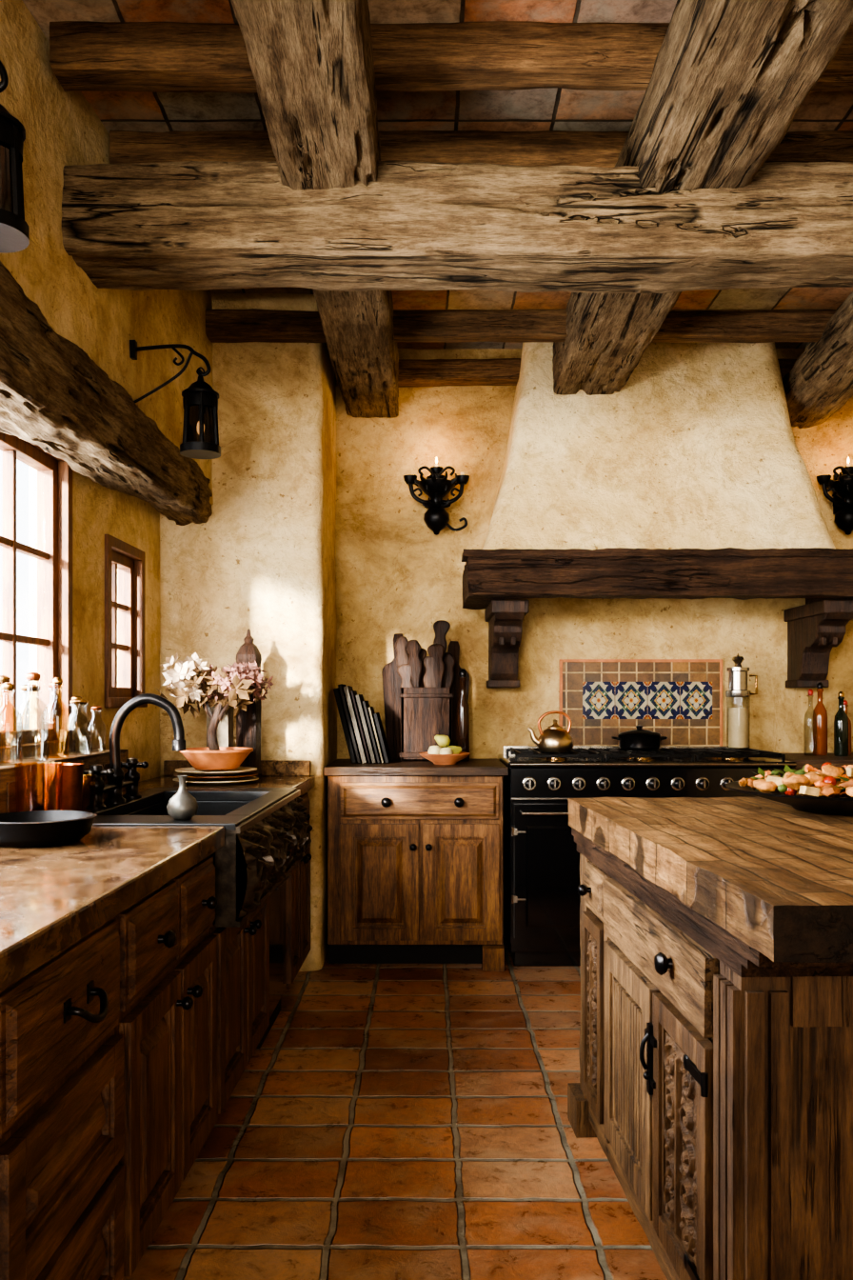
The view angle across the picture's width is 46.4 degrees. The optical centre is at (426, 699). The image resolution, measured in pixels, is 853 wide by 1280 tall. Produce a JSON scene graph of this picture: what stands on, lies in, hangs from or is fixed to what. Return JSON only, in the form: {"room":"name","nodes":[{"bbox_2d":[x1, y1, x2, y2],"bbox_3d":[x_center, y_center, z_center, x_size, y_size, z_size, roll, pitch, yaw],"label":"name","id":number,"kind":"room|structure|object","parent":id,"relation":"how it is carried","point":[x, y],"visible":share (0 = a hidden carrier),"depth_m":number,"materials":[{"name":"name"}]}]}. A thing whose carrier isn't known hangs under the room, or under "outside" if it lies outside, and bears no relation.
{"room":"rustic kitchen","nodes":[
{"label":"rustic kitchen","id":0,"kind":"room"},
{"bbox_2d":[0,0,213,781],"bbox_3d":[-1.213,-0.304,1.364,0.369,3.007,6.310,0,0,2],"label":"wall","id":1,"kind":"structure","parent":0,"point":[62,130],"depth_m":3.37,"materials":[{"name":"beige paint"}]},
{"bbox_2d":[0,60,29,253],"bbox_3d":[-0.920,-1.048,1.838,0.365,0.385,0.136,0,0,1],"label":"wall lantern","id":2,"kind":"object","parent":1,"relation":"attached to","point":[14,230],"visible":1,"depth_m":1.82,"materials":[{"name":"black metal"}]},
{"bbox_2d":[0,432,75,760],"bbox_3d":[-1.245,-0.328,2.335,0.100,1.004,2.000,0,0,1],"label":"window","id":3,"kind":"structure","parent":1,"relation":"in","point":[52,734],"depth_m":3.25,"materials":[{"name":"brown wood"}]},
{"bbox_2d":[0,260,212,525],"bbox_3d":[-1.071,-0.834,2.481,0.291,0.353,3.944,0,0,1],"label":"lintel beam","id":4,"kind":"structure","parent":1,"relation":"attached to","point":[55,398],"depth_m":2.84,"materials":[{"name":"brown wood"}]},
{"bbox_2d":[104,534,147,708],"bbox_3d":[-1.212,-0.292,3.910,0.100,0.645,0.450,0,0,1],"label":"window","id":5,"kind":"structure","parent":1,"relation":"in","point":[130,560],"depth_m":4.05,"materials":[{"name":"brown wood"}]},
{"bbox_2d":[131,340,220,459],"bbox_3d":[-0.858,-1.022,3.367,0.325,0.385,0.136,0,0,1],"label":"wall lantern","id":6,"kind":"object","parent":1,"relation":"attached to","point":[200,400],"visible":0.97,"depth_m":3.33,"materials":[{"name":"black metal"}]},
{"bbox_2d":[61,160,852,293],"bbox_3d":[0.900,-1.400,2.960,3.881,0.285,0.334,0,0,0],"label":"ceiling beam","id":7,"kind":"structure","parent":1,"relation":"attached to","point":[188,225],"depth_m":2.82,"materials":[{"name":"brown wood"}]},
{"bbox_2d":[552,0,852,395],"bbox_3d":[0.761,-1.576,2.860,0.342,0.276,3.720,0,0,0],"label":"ceiling beam","id":8,"kind":"structure","parent":7,"relation":"on","point":[730,79],"depth_m":2.50,"materials":[{"name":"brown wood"}]},
{"bbox_2d":[160,292,338,971],"bbox_3d":[-0.983,-0.298,4.801,1.058,3.011,0.818,0,0,0],"label":"wall","id":9,"kind":"structure","parent":0,"point":[264,561],"depth_m":4.40,"materials":[{"name":"beige paint"}]},
{"bbox_2d":[124,934,667,1279],"bbox_3d":[0.650,1.250,1.750,4.700,0.100,7.100,0,0,0],"label":"floor","id":10,"kind":"structure","parent":0,"point":[390,1121],"depth_m":2.64,"materials":[{"name":"tile"}]},
{"bbox_2d":[0,918,124,1279],"bbox_3d":[-0.864,0.792,1.602,0.688,0.815,0.528,0,0,1],"label":"base cabinet","id":11,"kind":"object","parent":10,"relation":"on","point":[62,1059],"visible":0.99,"depth_m":1.56,"materials":[{"name":"brown wood"}]},
{"bbox_2d":[114,856,217,1276],"bbox_3d":[-0.855,0.792,2.237,0.679,0.815,0.738,0,0,1],"label":"base cabinet","id":12,"kind":"object","parent":10,"relation":"on","point":[168,1017],"visible":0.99,"depth_m":2.12,"materials":[{"name":"brown wood"}]},
{"bbox_2d":[163,803,291,1048],"bbox_3d":[-0.836,0.784,3.588,0.656,0.792,0.433,0,0,1],"label":"base cabinet","id":13,"kind":"object","parent":10,"relation":"on","point":[278,896],"visible":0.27,"depth_m":3.60,"materials":[{"name":"brown wood"}]},
{"bbox_2d":[209,896,269,1114],"bbox_3d":[-0.839,0.900,2.989,0.679,0.600,0.753,0,0,1],"label":"base cabinet","id":14,"kind":"object","parent":10,"relation":"on","point":[243,952],"visible":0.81,"depth_m":2.91,"materials":[{"name":"brown wood"}]},
{"bbox_2d":[286,792,311,985],"bbox_3d":[-0.816,0.792,4.087,0.679,0.815,0.558,0,0,1],"label":"base cabinet","id":15,"kind":"object","parent":10,"relation":"on","point":[298,884],"visible":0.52,"depth_m":4.03,"materials":[{"name":"brown wood"}]},
{"bbox_2d":[0,775,315,992],"bbox_3d":[-0.865,0.356,2.592,0.676,0.053,3.570,0,0,1],"label":"countertop","id":16,"kind":"structure","parent":15,"relation":"on","point":[51,898],"depth_m":1.90,"materials":[{"name":"brown stone"}]},
{"bbox_2d":[0,810,97,847],"bbox_3d":[-0.901,0.299,2.308,0.260,0.060,0.260,0,0,1],"label":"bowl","id":17,"kind":"object","parent":16,"relation":"on","point":[32,829],"visible":1,"depth_m":2.23,"materials":[{"name":"metal"}]},
{"bbox_2d":[41,762,83,811],"bbox_3d":[-0.978,0.248,2.680,0.107,0.150,0.107,0,0,1],"label":"tumbler","id":18,"kind":"object","parent":16,"relation":"on","point":[63,782],"visible":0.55,"depth_m":2.64,"materials":[{"name":"metal"}]},
{"bbox_2d":[0,749,128,813],"bbox_3d":[-1.107,0.249,2.933,0.151,0.159,1.000,0,0,1],"label":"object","id":19,"kind":"object","parent":16,"relation":"on","point":[21,780],"visible":0.47,"depth_m":2.67,"materials":[{"name":"brown wood"}]},
{"bbox_2d":[0,675,10,683],"bbox_3d":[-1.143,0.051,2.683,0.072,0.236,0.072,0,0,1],"label":"stopper","id":20,"kind":"object","parent":19,"relation":"on","point":[3,678],"visible":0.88,"depth_m":2.67,"materials":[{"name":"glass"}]},
{"bbox_2d":[1,681,14,690],"bbox_3d":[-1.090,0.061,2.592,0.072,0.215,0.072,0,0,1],"label":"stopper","id":21,"kind":"object","parent":19,"relation":"on","point":[8,686],"visible":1,"depth_m":2.58,"materials":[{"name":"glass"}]},
{"bbox_2d":[20,683,40,691],"bbox_3d":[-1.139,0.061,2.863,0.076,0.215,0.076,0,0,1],"label":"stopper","id":22,"kind":"object","parent":19,"relation":"on","point":[28,687],"visible":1,"depth_m":2.84,"materials":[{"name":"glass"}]},
{"bbox_2d":[25,671,40,680],"bbox_3d":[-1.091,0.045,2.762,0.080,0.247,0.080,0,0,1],"label":"stopper","id":23,"kind":"object","parent":19,"relation":"on","point":[30,676],"visible":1,"depth_m":2.75,"materials":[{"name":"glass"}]},
{"bbox_2d":[52,677,62,685],"bbox_3d":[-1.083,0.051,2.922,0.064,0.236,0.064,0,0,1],"label":"stopper","id":24,"kind":"object","parent":19,"relation":"on","point":[56,681],"visible":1,"depth_m":2.91,"materials":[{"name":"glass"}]},
{"bbox_2d":[69,699,88,704],"bbox_3d":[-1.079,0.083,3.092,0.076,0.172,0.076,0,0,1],"label":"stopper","id":25,"kind":"object","parent":19,"relation":"on","point":[74,701],"visible":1,"depth_m":3.07,"materials":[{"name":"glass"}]},
{"bbox_2d":[82,693,186,810],"bbox_3d":[-0.979,0.151,3.130,0.308,0.345,0.346,0,0,42],"label":"bridge faucet","id":26,"kind":"object","parent":16,"relation":"on","point":[115,775],"visible":0.98,"depth_m":3.12,"materials":[{"name":"black metal"}]},
{"bbox_2d":[81,787,312,927],"bbox_3d":[-0.723,0.460,3.147,0.596,0.271,1.071,0,0,1],"label":"farmhouse sink","id":27,"kind":"object","parent":16,"relation":"in","point":[267,830],"visible":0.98,"depth_m":2.88,"materials":[{"name":"metal"}]},
{"bbox_2d":[166,775,198,819],"bbox_3d":[-0.663,0.264,2.703,0.084,0.118,0.084,0,0,1],"label":"bud vase","id":28,"kind":"object","parent":27,"relation":"on","point":[182,806],"visible":1,"depth_m":2.68,"materials":[{"name":"grey metal"}]},
{"bbox_2d":[81,787,297,867],"bbox_3d":[-0.755,0.440,3.148,0.533,0.231,1.071,0,0,1],"label":"basin","id":29,"kind":"object","parent":27,"relation":"in","point":[242,811],"depth_m":3.07,"materials":[{"name":"metal"}]},
{"bbox_2d":[172,776,259,784],"bbox_3d":[-0.836,0.320,3.957,0.336,0.018,0.336,0,0,1],"label":"plate","id":30,"kind":"object","parent":16,"relation":"on","point":[247,778],"visible":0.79,"depth_m":3.91,"materials":[{"name":"beige ceramic"}]},
{"bbox_2d":[173,771,258,779],"bbox_3d":[-0.836,0.301,3.957,0.330,0.018,0.330,0,0,1],"label":"plate","id":31,"kind":"object","parent":30,"relation":"on","point":[246,773],"visible":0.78,"depth_m":3.92,"materials":[{"name":"brown ceramic"}]},
{"bbox_2d":[175,766,257,775],"bbox_3d":[-0.836,0.283,3.957,0.320,0.018,0.320,0,0,1],"label":"plate","id":32,"kind":"object","parent":31,"relation":"on","point":[192,770],"visible":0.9,"depth_m":3.90,"materials":[{"name":"beige ceramic"}]},
{"bbox_2d":[155,652,273,770],"bbox_3d":[-0.837,0.041,3.946,0.463,0.465,0.312,0,0,1],"label":"flower arrangement","id":33,"kind":"object","parent":32,"relation":"on","point":[190,682],"visible":0.99,"depth_m":3.90,"materials":[{"name":"plant"}]},
{"bbox_2d":[163,760,310,775],"bbox_3d":[-0.828,0.297,4.358,0.640,0.064,0.033,0,0,1],"label":"backsplash","id":34,"kind":"structure","parent":16,"relation":"on","point":[268,767],"depth_m":4.34,"materials":[{"name":"brown stone"}]},
{"bbox_2d":[236,628,261,778],"bbox_3d":[-0.751,0.014,4.205,0.107,0.630,0.107,0,0,24],"label":"bottle","id":35,"kind":"object","parent":16,"relation":"on","point":[249,722],"visible":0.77,"depth_m":4.16,"materials":[{"name":"brown wood"}]},
{"bbox_2d":[327,775,502,963],"bbox_3d":[-0.050,0.770,4.750,0.788,0.860,0.679,0,0,0],"label":"base cabinet","id":36,"kind":"object","parent":10,"relation":"on","point":[415,862],"visible":1,"depth_m":4.45,"materials":[{"name":"brown wood"}]},
{"bbox_2d":[323,758,508,775],"bbox_3d":[-0.046,0.318,4.760,0.818,0.038,0.662,0,0,0],"label":"countertop","id":37,"kind":"structure","parent":36,"relation":"on","point":[474,766],"depth_m":4.43,"materials":[{"name":"brown wood"}]},
{"bbox_2d":[333,687,357,763],"bbox_3d":[-0.384,0.121,4.800,0.110,0.355,0.240,0,0,0],"label":"book","id":38,"kind":"object","parent":37,"relation":"on","point":[336,690],"visible":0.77,"depth_m":4.68,"materials":[{"name":"paper"}]},
{"bbox_2d":[338,683,361,763],"bbox_3d":[-0.361,0.112,4.800,0.109,0.373,0.250,0,0,0],"label":"book","id":39,"kind":"object","parent":37,"relation":"on","point":[341,690],"visible":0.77,"depth_m":4.67,"materials":[{"name":"paper"}]},
{"bbox_2d":[342,685,367,763],"bbox_3d":[-0.336,0.116,4.800,0.113,0.365,0.260,0,0,0],"label":"book","id":40,"kind":"object","parent":37,"relation":"on","point":[347,690],"visible":0.84,"depth_m":4.67,"materials":[{"name":"paper"}]},
{"bbox_2d":[350,690,371,762],"bbox_3d":[-0.310,0.127,4.800,0.098,0.343,0.240,0,0,0],"label":"book","id":41,"kind":"object","parent":37,"relation":"on","point":[353,693],"visible":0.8,"depth_m":4.68,"materials":[{"name":"paper"}]},
{"bbox_2d":[355,694,377,763],"bbox_3d":[-0.287,0.136,4.800,0.101,0.326,0.250,0,0,0],"label":"book","id":42,"kind":"object","parent":37,"relation":"on","point":[359,698],"visible":0.84,"depth_m":4.67,"materials":[{"name":"paper"}]},
{"bbox_2d":[361,700,380,763],"bbox_3d":[-0.260,0.151,4.800,0.088,0.295,0.230,0,0,0],"label":"book","id":43,"kind":"object","parent":37,"relation":"on","point":[366,705],"visible":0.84,"depth_m":4.68,"materials":[{"name":"paper"}]},
{"bbox_2d":[367,706,384,762],"bbox_3d":[-0.238,0.166,4.800,0.079,0.265,0.230,0,0,0],"label":"book","id":44,"kind":"object","parent":37,"relation":"on","point":[370,710],"visible":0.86,"depth_m":4.68,"materials":[{"name":"paper"}]},
{"bbox_2d":[373,712,391,763],"bbox_3d":[-0.214,0.180,4.800,0.078,0.238,0.230,0,0,0],"label":"book","id":45,"kind":"object","parent":37,"relation":"on","point":[379,727],"visible":1,"depth_m":4.68,"materials":[{"name":"paper"}]},
{"bbox_2d":[381,633,402,759],"bbox_3d":[-0.116,-0.018,5.053,0.220,0.644,0.086,0,0,0],"label":"cutting board","id":46,"kind":"object","parent":37,"relation":"on","point":[391,680],"visible":0.46,"depth_m":5.04,"materials":[{"name":"brown wood"}]},
{"bbox_2d":[400,687,453,761],"bbox_3d":[0.000,0.118,4.911,0.262,0.360,0.178,0,0,0],"label":"crock","id":47,"kind":"object","parent":37,"relation":"on","point":[426,712],"visible":0.75,"depth_m":4.83,"materials":[{"name":"brown wood"}]},
{"bbox_2d":[394,636,409,666],"bbox_3d":[-0.116,-0.030,4.930,0.084,0.570,0.034,0,0,-2],"label":"wooden paddle","id":48,"kind":"object","parent":47,"relation":"in","point":[402,657],"visible":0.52,"depth_m":4.92,"materials":[{"name":"brown wood"}]},
{"bbox_2d":[397,663,413,687],"bbox_3d":[-0.100,0.044,4.872,0.087,0.442,0.034,0,0,-3],"label":"wooden paddle","id":49,"kind":"object","parent":47,"relation":"in","point":[404,670],"visible":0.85,"depth_m":4.86,"materials":[{"name":"brown wood"}]},
{"bbox_2d":[405,640,421,687],"bbox_3d":[-0.062,-0.020,4.872,0.083,0.551,0.033,0,0,0],"label":"wooden paddle","id":50,"kind":"object","parent":47,"relation":"in","point":[413,649],"visible":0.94,"depth_m":4.86,"materials":[{"name":"brown wood"}]},
{"bbox_2d":[419,648,426,687],"bbox_3d":[-0.030,0.001,4.930,0.071,0.516,0.033,-1,0,0],"label":"wooden paddle","id":51,"kind":"object","parent":47,"relation":"in","point":[423,653],"visible":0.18,"depth_m":4.92,"materials":[{"name":"brown wood"}]},
{"bbox_2d":[422,656,436,687],"bbox_3d":[0.022,0.023,4.872,0.073,0.479,0.033,-1,0,0],"label":"wooden paddle","id":52,"kind":"object","parent":47,"relation":"in","point":[429,680],"visible":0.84,"depth_m":4.86,"materials":[{"name":"brown wood"}]},
{"bbox_2d":[427,643,444,687],"bbox_3d":[0.048,-0.009,4.872,0.087,0.533,0.033,0,0,0],"label":"wooden paddle","id":53,"kind":"object","parent":47,"relation":"in","point":[436,650],"visible":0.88,"depth_m":4.86,"materials":[{"name":"brown wood"}]},
{"bbox_2d":[433,620,450,658],"bbox_3d":[0.070,-0.074,4.930,0.094,0.643,0.033,0,0,0],"label":"wooden paddle","id":54,"kind":"object","parent":47,"relation":"in","point":[441,628],"visible":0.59,"depth_m":4.92,"materials":[{"name":"brown wood"}]},
{"bbox_2d":[441,652,456,687],"bbox_3d":[0.104,0.012,4.930,0.080,0.497,0.034,0,0,3],"label":"wooden paddle","id":55,"kind":"object","parent":47,"relation":"in","point":[449,660],"visible":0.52,"depth_m":4.92,"materials":[{"name":"brown wood"}]},
{"bbox_2d":[419,751,470,764],"bbox_3d":[0.085,0.272,4.630,0.240,0.053,0.240,0,0,0],"label":"fruit bowl","id":56,"kind":"object","parent":37,"relation":"on","point":[437,759],"visible":0.94,"depth_m":4.55,"materials":[{"name":"ceramic"}]},
{"bbox_2d":[427,742,440,754],"bbox_3d":[0.040,0.235,4.620,0.068,0.070,0.067,0,0,0],"label":"apple","id":57,"kind":"object","parent":56,"relation":"in","point":[433,750],"visible":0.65,"depth_m":4.59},
{"bbox_2d":[440,744,452,754],"bbox_3d":[0.090,0.237,4.575,0.060,0.063,0.059,0,0,0],"label":"apple","id":58,"kind":"object","parent":56,"relation":"in","point":[444,750],"visible":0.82,"depth_m":4.55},
{"bbox_2d":[447,745,464,754],"bbox_3d":[0.129,0.244,4.645,0.087,0.062,0.062,0,0,28],"label":"pear","id":59,"kind":"object","parent":56,"relation":"in","point":[455,750],"visible":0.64,"depth_m":4.63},
{"bbox_2d":[432,734,450,747],"bbox_3d":[0.075,0.191,4.674,0.079,0.066,0.061,0,0,32],"label":"pear","id":60,"kind":"object","parent":59,"relation":"on","point":[442,741],"visible":1,"depth_m":4.65,"materials":[{"name":"food"}]},
{"bbox_2d":[447,640,469,745],"bbox_3d":[0.121,0.000,5.051,0.191,0.602,0.082,0,0,0],"label":"cutting board","id":61,"kind":"object","parent":37,"relation":"on","point":[453,647],"visible":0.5,"depth_m":5.05,"materials":[{"name":"brown wood"}]},
{"bbox_2d":[456,668,469,760],"bbox_3d":[0.178,0.073,4.880,0.064,0.452,0.064,0,0,0],"label":"glass bottle","id":62,"kind":"object","parent":37,"relation":"on","point":[463,709],"visible":0.95,"depth_m":4.86,"materials":[{"name":"brown glass"}]},
{"bbox_2d":[482,945,504,971],"bbox_3d":[0.297,1.150,4.435,0.095,0.100,0.060,0,0,0],"label":"cabinet foot","id":63,"kind":"object","parent":10,"relation":"on","point":[493,956],"visible":1,"depth_m":4.40,"materials":[{"name":"wood"}]},
{"bbox_2d":[498,745,797,966],"bbox_3d":[1.006,0.718,4.729,1.284,0.965,0.693,0,0,0],"label":"range cooker","id":64,"kind":"object","parent":10,"relation":"on","point":[542,868],"visible":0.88,"depth_m":4.43,"materials":[{"name":"black metal"}]},
{"bbox_2d":[527,710,573,752],"bbox_3d":[0.590,0.144,4.647,0.190,0.190,0.166,0,0,37],"label":"kettle","id":65,"kind":"object","parent":64,"relation":"on","point":[553,739],"visible":1,"depth_m":4.59,"materials":[{"name":"gold metal"}]},
{"bbox_2d":[612,725,667,749],"bbox_3d":[1.040,0.181,4.860,0.225,0.116,0.210,0,0,-42],"label":"lidded pot","id":66,"kind":"object","parent":64,"relation":"on","point":[639,738],"visible":1,"depth_m":4.78,"materials":[{"name":"black metal"}]},
{"bbox_2d":[498,754,797,767],"bbox_3d":[1.006,0.287,4.747,1.284,0.025,0.655,0,0,0],"label":"cooktop","id":67,"kind":"object","parent":64,"relation":"in","point":[510,760],"depth_m":4.46,"materials":[{"name":"black metal"}]},
{"bbox_2d":[725,653,758,747],"bbox_3d":[1.558,0.002,4.953,0.137,0.475,0.120,0,0,-22],"label":"glass canister","id":68,"kind":"object","parent":64,"relation":"on","point":[738,717],"visible":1,"depth_m":4.91,"materials":[{"name":"beige glass"}]},
{"bbox_2d":[567,827,852,1279],"bbox_3d":[1.038,0.782,2.171,1.238,0.842,1.430,0,0,-3],"label":"kitchen island","id":69,"kind":"object","parent":10,"relation":"on","point":[715,1087],"visible":0.92,"depth_m":1.70,"materials":[{"name":"brown wood"}]},
{"bbox_2d":[568,797,852,964],"bbox_3d":[1.069,0.319,2.133,1.265,0.086,1.507,0,0,-3],"label":"island countertop","id":70,"kind":"structure","parent":69,"relation":"on","point":[776,877],"depth_m":1.81,"materials":[{"name":"brown wood"}]},
{"bbox_2d":[725,780,852,815],"bbox_3d":[1.043,0.246,2.477,0.576,0.056,0.576,0,0,0],"label":"serving platter","id":71,"kind":"object","parent":70,"relation":"on","point":[825,805],"visible":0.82,"depth_m":2.35,"materials":[{"name":"black metal"}]},
{"bbox_2d":[739,778,750,786],"bbox_3d":[0.818,0.210,2.547,0.061,0.024,0.033,0,0,-16],"label":"croissant","id":72,"kind":"object","parent":71,"relation":"on","point":[744,782],"visible":0.65,"depth_m":2.54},
{"bbox_2d":[753,779,778,793],"bbox_3d":[0.827,0.211,2.421,0.058,0.037,0.053,0,0,-31],"label":"pastry","id":73,"kind":"object","parent":71,"relation":"on","point":[761,785],"visible":0.98,"depth_m":2.41,"materials":[{"name":"food"}]},
{"bbox_2d":[765,774,783,785],"bbox_3d":[0.852,0.196,2.435,0.043,0.029,0.061,0,0,18],"label":"cheese wedge","id":74,"kind":"object","parent":71,"relation":"on","point":[777,780],"visible":0.82,"depth_m":2.41,"materials":[{"name":"food"}]},
{"bbox_2d":[774,763,802,774],"bbox_3d":[0.933,0.182,2.565,0.059,0.029,0.059,0,0,-25],"label":"herb sprig","id":75,"kind":"object","parent":71,"relation":"on","point":[788,769],"visible":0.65,"depth_m":2.58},
{"bbox_2d":[784,786,798,795],"bbox_3d":[0.880,0.218,2.409,0.032,0.031,0.031,0,0,-10],"label":"cherry tomato","id":76,"kind":"object","parent":71,"relation":"on","point":[790,791],"visible":0.48,"depth_m":2.40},
{"bbox_2d":[781,774,809,790],"bbox_3d":[0.882,0.196,2.378,0.062,0.038,0.054,0,0,16],"label":"pastry","id":77,"kind":"object","parent":71,"relation":"on","point":[793,782],"visible":0.97,"depth_m":2.37,"materials":[{"name":"food"}]},
{"bbox_2d":[796,789,811,796],"bbox_3d":[0.928,0.226,2.443,0.054,0.036,0.060,0,0,-41],"label":"pastry","id":78,"kind":"object","parent":71,"relation":"on","point":[798,792],"visible":0.14,"depth_m":2.43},
{"bbox_2d":[803,770,824,786],"bbox_3d":[0.927,0.196,2.407,0.048,0.047,0.070,0,0,-12],"label":"pastry","id":79,"kind":"object","parent":78,"relation":"on","point":[813,777],"visible":0.48,"depth_m":2.38,"materials":[{"name":"food"}]},
{"bbox_2d":[799,784,819,796],"bbox_3d":[0.889,0.210,2.310,0.037,0.026,0.057,0,0,7],"label":"cheese wedge","id":80,"kind":"object","parent":71,"relation":"on","point":[806,790],"visible":1,"depth_m":2.29,"materials":[{"name":"food"}]},
{"bbox_2d":[814,780,832,787],"bbox_3d":[0.920,0.196,2.321,0.041,0.016,0.028,0,0,40],"label":"shrimp","id":81,"kind":"object","parent":71,"relation":"on","point":[818,784],"visible":1,"depth_m":2.31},
{"bbox_2d":[822,776,837,785],"bbox_3d":[0.960,0.196,2.371,0.030,0.030,0.031,0,0,-23],"label":"cherry tomato","id":82,"kind":"object","parent":71,"relation":"on","point":[830,779],"visible":0.62,"depth_m":2.36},
{"bbox_2d":[820,784,841,797],"bbox_3d":[0.928,0.210,2.285,0.044,0.032,0.044,0,0,30],"label":"pastry","id":83,"kind":"object","parent":71,"relation":"on","point":[830,790],"visible":0.99,"depth_m":2.27,"materials":[{"name":"food"}]},
{"bbox_2d":[821,763,843,779],"bbox_3d":[0.983,0.176,2.408,0.055,0.040,0.038,0,0,-38],"label":"pastry","id":84,"kind":"object","parent":71,"relation":"on","point":[829,770],"visible":0.91,"depth_m":2.40,"materials":[{"name":"food"}]},
{"bbox_2d":[845,786,852,797],"bbox_3d":[0.981,0.212,2.256,0.046,0.040,0.063,0,0,-36],"label":"pastry","id":85,"kind":"object","parent":71,"relation":"on","point":[850,790],"visible":1,"depth_m":2.25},
{"bbox_2d":[839,779,852,788],"bbox_3d":[0.984,0.192,2.289,0.059,0.027,0.033,0,0,0],"label":"croissant","id":86,"kind":"object","parent":85,"relation":"on","point":[850,783],"visible":0.94,"depth_m":2.29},
{"bbox_3d":[2.230,0.755,4.761,1.138,0.890,0.659,0,0,0],"label":"base cabinet","id":87,"kind":"object","parent":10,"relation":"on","visible":0},
{"bbox_2d":[770,752,852,768],"bbox_3d":[2.248,0.289,4.775,1.185,0.038,0.630,0,0,0],"label":"countertop","id":88,"kind":"structure","parent":87,"relation":"on","point":[802,759],"depth_m":4.52,"materials":[{"name":"brown wood"}]},
{"bbox_2d":[813,682,827,755],"bbox_3d":[1.930,0.092,4.880,0.068,0.355,0.068,0,0,0],"label":"oil bottle","id":89,"kind":"object","parent":88,"relation":"on","point":[820,712],"visible":1,"depth_m":4.86,"materials":[{"name":"orange glass"}]},
{"bbox_2d":[834,691,848,756],"bbox_3d":[2.000,0.113,4.800,0.064,0.312,0.064,0,0,0],"label":"oil bottle","id":90,"kind":"object","parent":88,"relation":"on","point":[841,721],"visible":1,"depth_m":4.78,"materials":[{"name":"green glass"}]},
{"bbox_2d":[843,700,851,755],"bbox_3d":[2.060,0.135,4.900,0.060,0.269,0.060,0,0,0],"label":"oil bottle","id":91,"kind":"object","parent":88,"relation":"on","point":[846,705],"visible":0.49,"depth_m":4.88,"materials":[{"name":"glass"}]},
{"bbox_2d":[20,0,852,348],"bbox_3d":[0.650,-1.850,1.750,4.700,0.100,7.100,0,0,0],"label":"ceiling","id":92,"kind":"structure","parent":0,"point":[534,110],"depth_m":3.02,"materials":[{"name":"ceramic"}]},
{"bbox_2d":[49,20,852,93],"bbox_3d":[0.920,-1.742,2.700,3.840,0.146,0.137,0,0,0],"label":"joist","id":93,"kind":"object","parent":92,"relation":"attached to","point":[85,55],"visible":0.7,"depth_m":2.64,"materials":[{"name":"brown wood"}]},
{"bbox_2d":[109,130,852,167],"bbox_3d":[0.920,-1.742,3.201,3.840,0.145,0.133,0,0,0],"label":"joist","id":94,"kind":"object","parent":92,"relation":"attached to","point":[547,148],"visible":0.34,"depth_m":3.14,"materials":[{"name":"brown wood"}]},
{"bbox_2d":[335,348,852,934],"bbox_3d":[1.200,-0.300,5.200,3.608,3.007,0.209,0,0,0],"label":"wall","id":95,"kind":"structure","parent":0,"point":[395,575],"depth_m":5.10,"materials":[{"name":"beige paint"}]},
{"bbox_2d":[230,0,399,418],"bbox_3d":[-0.275,-1.575,3.050,0.285,0.274,4.100,0,0,0],"label":"ceiling beam","id":96,"kind":"structure","parent":95,"relation":"attached to","point":[311,61],"depth_m":2.49,"materials":[{"name":"brown wood"}]},
{"bbox_2d":[403,456,469,535],"bbox_3d":[0.055,-1.022,4.966,0.267,0.393,0.251,0,0,40],"label":"wall sconce","id":97,"kind":"object","parent":95,"relation":"attached to","point":[436,486],"visible":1,"depth_m":4.94,"materials":[{"name":"black metal"}]},
{"bbox_2d":[560,659,722,745],"bbox_3d":[1.097,0.031,5.088,0.833,0.478,0.020,0,0,0],"label":"tile backsplash","id":98,"kind":"structure","parent":95,"relation":"attached to","point":[680,700],"depth_m":5.08,"materials":[{"name":"tile"}]},
{"bbox_2d":[461,341,852,687],"bbox_3d":[1.152,-0.932,4.760,1.982,1.739,0.730,0,0,0],"label":"range hood","id":99,"kind":"object","parent":95,"relation":"attached to","point":[691,479],"visible":0.98,"depth_m":4.61,"materials":[{"name":"paint"}]},
{"bbox_2d":[782,291,852,428],"bbox_3d":[1.777,-1.553,3.350,0.319,0.331,3.516,0,0,5],"label":"ceiling beam","id":100,"kind":"structure","parent":95,"relation":"attached to","point":[820,382],"depth_m":4.47,"materials":[{"name":"brown wood"}]},
{"bbox_2d":[204,308,837,343],"bbox_3d":[0.920,-1.626,4.329,3.840,0.127,0.112,0,0,0],"label":"joist","id":101,"kind":"object","parent":100,"relation":"attached to","point":[251,325],"visible":0.66,"depth_m":4.28,"materials":[{"name":"brown wood"}]},
{"bbox_2d":[334,358,797,387],"bbox_3d":[1.170,-1.651,5.018,3.340,0.129,0.119,0,0,0],"label":"joist","id":102,"kind":"object","parent":100,"relation":"attached to","point":[501,371],"visible":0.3,"depth_m":4.97,"materials":[{"name":"brown wood"}]},
{"bbox_2d":[817,457,852,535],"bbox_3d":[2.115,-1.022,4.966,0.267,0.393,0.251,0,0,40],"label":"wall sconce","id":103,"kind":"object","parent":95,"relation":"attached to","point":[842,485],"visible":1,"depth_m":4.95,"materials":[{"name":"black metal"}]},
{"label":"olive","id":104,"kind":"object","parent":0,"visible":0},
{"bbox_2d":[804,764,821,772],"bbox_3d":[0.954,0.170,2.475,0.042,0.020,0.031,0,0,-22],"label":"shrimp","id":105,"kind":"object","parent":104,"relation":"on","point":[809,768],"visible":0.98,"depth_m":2.48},
{"label":"cheese wedge","id":106,"kind":"object","parent":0,"visible":0},
{"bbox_2d":[844,767,852,777],"bbox_3d":[1.061,0.178,2.457,0.062,0.025,0.043,0,0,-15],"label":"cheese wedge","id":107,"kind":"object","parent":106,"relation":"on","point":[849,770],"visible":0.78,"depth_m":2.44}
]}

